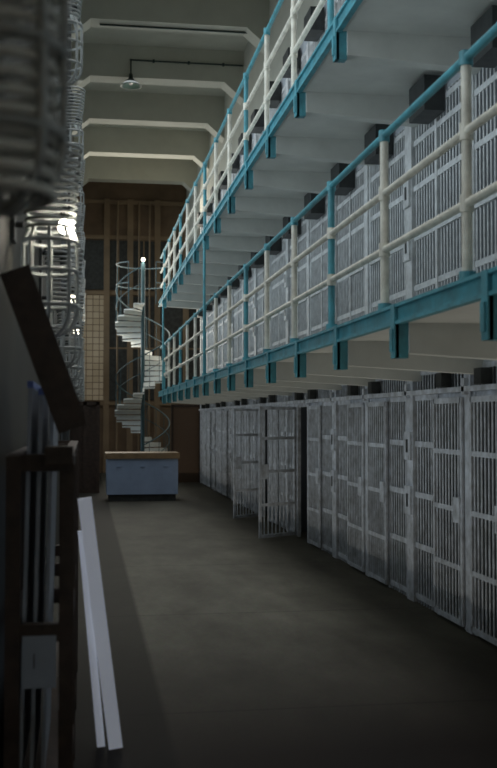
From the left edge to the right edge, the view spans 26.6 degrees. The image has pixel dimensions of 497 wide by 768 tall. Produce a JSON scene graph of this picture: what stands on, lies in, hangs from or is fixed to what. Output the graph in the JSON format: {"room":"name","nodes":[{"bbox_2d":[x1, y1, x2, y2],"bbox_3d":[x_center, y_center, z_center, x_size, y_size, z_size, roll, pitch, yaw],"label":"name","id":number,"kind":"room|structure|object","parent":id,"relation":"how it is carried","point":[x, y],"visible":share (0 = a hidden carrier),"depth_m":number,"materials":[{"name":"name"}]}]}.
{"room":"prison cell block","nodes":[
{"label":"prison cell block","id":0,"kind":"room"},
{"bbox_2d":[0,6,74,767],"bbox_3d":[-2.559,-2.439,13.353,0.300,9.100,39.000,0,-2,-9],"label":"wall","id":1,"kind":"structure","parent":0,"point":[17,372],"depth_m":4.98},
{"bbox_2d":[0,0,68,216],"bbox_3d":[-0.496,-0.788,1.974,0.316,0.954,0.272,0,-2,-9],"label":"cage","id":2,"kind":"object","parent":1,"relation":"attached to","point":[24,119],"visible":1,"depth_m":1.91,"materials":[{"name":"metal"}]},
{"bbox_2d":[10,141,82,337],"bbox_3d":[-0.947,-0.690,4.939,0.332,0.954,0.305,0,-2,-9],"label":"cage","id":3,"kind":"object","parent":1,"relation":"attached to","point":[65,226],"visible":0.56,"depth_m":4.89,"materials":[{"name":"metal"}]},
{"bbox_2d":[39,240,83,367],"bbox_3d":[-1.406,-0.591,7.902,0.332,0.954,0.305,0,-2,-9],"label":"cage","id":4,"kind":"object","parent":1,"relation":"attached to","point":[61,255],"visible":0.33,"depth_m":7.83,"materials":[{"name":"metal"}]},
{"bbox_2d":[60,0,71,440],"bbox_3d":[-2.414,-2.101,13.870,0.150,8.460,0.150,0,-2,-9],"label":"drain pipe","id":5,"kind":"object","parent":1,"relation":"attached to","point":[64,436],"visible":0.06,"depth_m":13.83,"materials":[{"name":"metal"}]},
{"bbox_2d":[53,290,84,381],"bbox_3d":[-1.865,-0.493,10.865,0.332,0.954,0.305,0,-2,-9],"label":"cage","id":6,"kind":"object","parent":1,"relation":"attached to","point":[69,338],"visible":0.46,"depth_m":10.81,"materials":[{"name":"metal"}]},
{"bbox_2d":[55,0,82,85],"bbox_3d":[-1.406,-2.740,7.973,0.332,0.954,0.305,0,-2,-9],"label":"cage","id":7,"kind":"object","parent":1,"relation":"attached to","point":[75,13],"visible":0.42,"depth_m":7.94,"materials":[{"name":"metal"}]},
{"bbox_2d":[55,86,85,173],"bbox_3d":[-1.865,-2.642,10.936,0.332,0.954,0.305,0,-2,-9],"label":"cage","id":8,"kind":"object","parent":1,"relation":"attached to","point":[77,125],"visible":0.48,"depth_m":10.88,"materials":[{"name":"metal"}]},
{"bbox_2d":[59,317,84,389],"bbox_3d":[-2.324,-0.395,13.828,0.332,0.954,0.305,0,-2,-9],"label":"cage","id":9,"kind":"object","parent":1,"relation":"attached to","point":[80,378],"visible":0.31,"depth_m":13.74,"materials":[{"name":"metal"}]},
{"bbox_2d":[60,157,85,227],"bbox_3d":[-2.324,-2.543,13.899,0.332,0.954,0.305,0,-2,-9],"label":"cage","id":10,"kind":"object","parent":1,"relation":"attached to","point":[79,190],"visible":0.44,"depth_m":13.86,"materials":[{"name":"metal"}]},
{"bbox_2d":[71,339,84,394],"bbox_3d":[-2.782,-0.296,16.791,0.332,0.954,0.304,0,-2,-9],"label":"cage","id":11,"kind":"object","parent":1,"relation":"attached to","point":[79,392],"visible":0.21,"depth_m":16.75,"materials":[{"name":"metal"}]},
{"bbox_2d":[71,351,84,398],"bbox_3d":[-3.241,-0.198,19.754,0.332,0.954,0.304,0,-2,-9],"label":"cage","id":12,"kind":"object","parent":1,"relation":"attached to","point":[77,381],"visible":0.19,"depth_m":19.69,"materials":[{"name":"metal"}]},
{"bbox_2d":[70,204,85,260],"bbox_3d":[-2.782,-2.445,16.862,0.332,0.954,0.304,0,-2,-9],"label":"cage","id":13,"kind":"object","parent":1,"relation":"attached to","point":[81,227],"visible":0.23,"depth_m":16.82,"materials":[{"name":"metal"}]},
{"bbox_2d":[71,236,85,284],"bbox_3d":[-3.241,-2.347,19.825,0.332,0.954,0.304,0,-2,-9],"label":"cage","id":14,"kind":"object","parent":1,"relation":"attached to","point":[82,276],"visible":0.19,"depth_m":19.76,"materials":[{"name":"metal"}]},
{"bbox_2d":[72,261,85,299],"bbox_3d":[-3.700,-2.248,22.788,0.332,0.954,0.304,0,-2,-9],"label":"cage","id":15,"kind":"object","parent":1,"relation":"attached to","point":[82,287],"visible":0.15,"depth_m":22.74,"materials":[{"name":"metal"}]},
{"bbox_2d":[74,359,84,400],"bbox_3d":[-3.700,-0.100,22.717,0.332,0.954,0.304,0,-2,-9],"label":"cage","id":16,"kind":"object","parent":1,"relation":"attached to","point":[82,386],"visible":0.17,"depth_m":22.68,"materials":[{"name":"metal"}]},
{"bbox_2d":[79,279,85,314],"bbox_3d":[-4.159,-2.150,25.751,0.332,0.954,0.304,0,-2,-9],"label":"cage","id":17,"kind":"object","parent":1,"relation":"attached to","point":[80,292],"visible":0.25,"depth_m":25.75,"materials":[{"name":"metal"}]},
{"bbox_2d":[80,293,85,323],"bbox_3d":[-4.618,-2.052,28.714,0.332,0.954,0.304,0,-2,-9],"label":"cage","id":18,"kind":"object","parent":1,"relation":"attached to","point":[83,320],"visible":0.19,"depth_m":28.66,"materials":[{"name":"metal"}]},
{"bbox_2d":[76,182,199,472],"bbox_3d":[-2.265,-1.781,33.175,6.950,9.100,0.490,0,-2,-9],"label":"wall","id":19,"kind":"structure","parent":0,"point":[133,224],"depth_m":32.86,"materials":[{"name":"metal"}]},
{"bbox_2d":[71,0,268,194],"bbox_3d":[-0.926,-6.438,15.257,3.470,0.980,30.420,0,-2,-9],"label":"ceiling","id":20,"kind":"structure","parent":0,"point":[124,147],"depth_m":21.27,"materials":[{"name":"paint"}]},
{"bbox_2d":[100,23,246,33],"bbox_3d":[-1.123,-6.168,18.255,2.900,0.036,0.036,0,-2,-9],"label":"conduit","id":21,"kind":"object","parent":20,"relation":"attached to","point":[171,28],"visible":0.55,"depth_m":18.21,"materials":[{"name":"metal"}]},
{"bbox_2d":[120,59,242,89],"bbox_3d":[-1.331,-6.186,21.018,2.465,0.560,0.430,0,-2,-9],"label":"pendant lamp","id":22,"kind":"object","parent":20,"relation":"hanging from","point":[130,83],"visible":0.96,"depth_m":20.95,"materials":[{"name":"metal"}]},
{"bbox_2d":[187,0,319,248],"bbox_3d":[1.156,-5.943,14.045,0.280,2.050,39.000,0,-2,-9],"label":"wall","id":23,"kind":"structure","parent":0,"point":[276,30],"depth_m":19.97,"materials":[{"name":"paint"}]},
{"bbox_2d":[53,473,496,767],"bbox_3d":[0.628,2.250,13.691,7.350,0.250,39.800,0,-2,-9],"label":"floor","id":24,"kind":"structure","parent":0,"point":[237,643],"depth_m":7.35,"materials":[{"name":"concrete"}]},
{"bbox_2d":[0,265,86,767],"bbox_3d":[-1.032,0.715,5.562,0.345,2.281,2.910,0,-2,-9],"label":"storage rack","id":25,"kind":"object","parent":24,"relation":"on","point":[40,682],"visible":1,"depth_m":4.28,"materials":[{"name":"brown wood"}]},
{"bbox_2d":[70,402,99,492],"bbox_3d":[-3.701,1.427,23.709,0.670,2.060,0.120,0,-2,-9],"label":"door","id":26,"kind":"structure","parent":24,"relation":"on","point":[87,436],"depth_m":23.68,"materials":[{"name":"brown wood"}]},
{"bbox_2d":[78,531,104,746],"bbox_3d":[-0.799,1.294,5.341,0.143,1.096,0.020,0,-2,-9],"label":"leaning board","id":27,"kind":"object","parent":24,"relation":"on","point":[97,706],"visible":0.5,"depth_m":5.33,"materials":[{"name":"white wood"}]},
{"bbox_2d":[78,497,122,749],"bbox_3d":[-0.750,1.208,5.311,0.232,1.271,0.020,0,-2,-9],"label":"leaning board","id":28,"kind":"object","parent":24,"relation":"on","point":[101,633],"visible":0.86,"depth_m":5.30,"materials":[{"name":"white wood"}]},
{"bbox_2d":[104,451,179,501],"bbox_3d":[-2.212,1.900,21.691,1.500,0.980,0.910,0,-2,-9],"label":"base cabinet","id":29,"kind":"object","parent":24,"relation":"on","point":[142,476],"visible":1,"depth_m":21.28,"materials":[{"name":"blue wood"}]},
{"bbox_2d":[115,258,169,451],"bbox_3d":[-2.832,-0.400,28.126,1.480,6.005,1.480,0,-2,-9],"label":"stair","id":30,"kind":"structure","parent":24,"relation":"on","point":[145,354],"depth_m":28.08,"materials":[{"name":"white metal"}]},
{"bbox_2d":[171,404,199,481],"bbox_3d":[-1.648,1.564,27.703,0.790,2.050,0.070,0,-2,-9],"label":"door","id":31,"kind":"structure","parent":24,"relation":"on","point":[185,431],"depth_m":27.69,"materials":[{"name":"brown wood"}]},
{"bbox_2d":[196,0,496,375],"bbox_3d":[1.098,-2.567,12.053,0.230,4.570,31.635,0,-2,-9],"label":"cells","id":32,"kind":"structure","parent":0,"point":[360,191],"depth_m":11.14,"materials":[{"name":"paint"}]},
{"bbox_2d":[199,360,496,645],"bbox_3d":[1.137,1.016,11.940,0.150,2.100,31.635,0,-2,-9],"label":"cells","id":33,"kind":"structure","parent":0,"point":[351,488],"depth_m":10.32,"materials":[{"name":"paint"}]},
{"bbox_2d":[233,408,258,517],"bbox_3d":[-0.015,1.320,17.624,0.553,1.815,0.468,0,-2,-9],"label":"door","id":34,"kind":"structure","parent":33,"relation":"in","point":[237,462],"depth_m":17.54,"materials":[{"name":"paint"}]},
{"bbox_2d":[259,406,296,537],"bbox_3d":[0.412,1.223,14.694,0.608,1.815,0.391,0,-2,-9],"label":"door","id":35,"kind":"structure","parent":33,"relation":"in","point":[264,471],"depth_m":14.68,"materials":[{"name":"paint"}]},
{"bbox_2d":[212,1,496,633],"bbox_3d":[2.645,-1.447,12.316,3.020,7.050,31.775,0,-2,-9],"label":"wall","id":36,"kind":"structure","parent":0,"point":[451,81],"depth_m":9.74,"materials":[{"name":"metal"}]},
{"bbox_2d":[158,266,496,404],"bbox_3d":[0.628,-0.130,11.765,1.162,0.360,31.760,0,-2,-9],"label":"walkway","id":37,"kind":"object","parent":36,"relation":"attached to","point":[450,327],"visible":1,"depth_m":7.88,"materials":[{"name":"white paint"}]},
{"bbox_2d":[162,303,163,389],"bbox_3d":[-2.078,-0.919,25.527,0.041,2.110,0.041,1,-2,-33],"label":"tie","id":38,"kind":"object","parent":37,"relation":"on","point":[162,303],"depth_m":25.51,"materials":[{"name":"teal paint"}]},
{"bbox_2d":[203,241,205,373],"bbox_3d":[-0.701,-1.214,16.637,0.041,2.110,0.041,1,-2,-33],"label":"tie","id":39,"kind":"object","parent":37,"relation":"on","point":[204,307],"depth_m":16.62,"materials":[{"name":"teal paint"}]},
{"bbox_2d":[160,23,496,389],"bbox_3d":[0.107,-0.899,11.895,0.086,1.185,31.295,0,-2,-9],"label":"railing","id":40,"kind":"object","parent":37,"relation":"on","point":[464,136],"visible":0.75,"depth_m":6.87,"materials":[{"name":"white metal"}]},
{"bbox_2d":[158,0,496,308],"bbox_3d":[0.628,-2.479,11.843,1.162,0.360,31.760,0,-2,-9],"label":"walkway","id":41,"kind":"object","parent":36,"relation":"attached to","point":[369,65],"visible":0.85,"depth_m":9.54,"materials":[{"name":"white paint"}]},
{"bbox_2d":[160,0,333,293],"bbox_3d":[0.107,-3.247,11.973,0.086,1.185,31.295,0,-2,-9],"label":"railing","id":42,"kind":"object","parent":41,"relation":"on","point":[295,43],"visible":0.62,"depth_m":12.85,"materials":[{"name":"white metal"}]}
]}

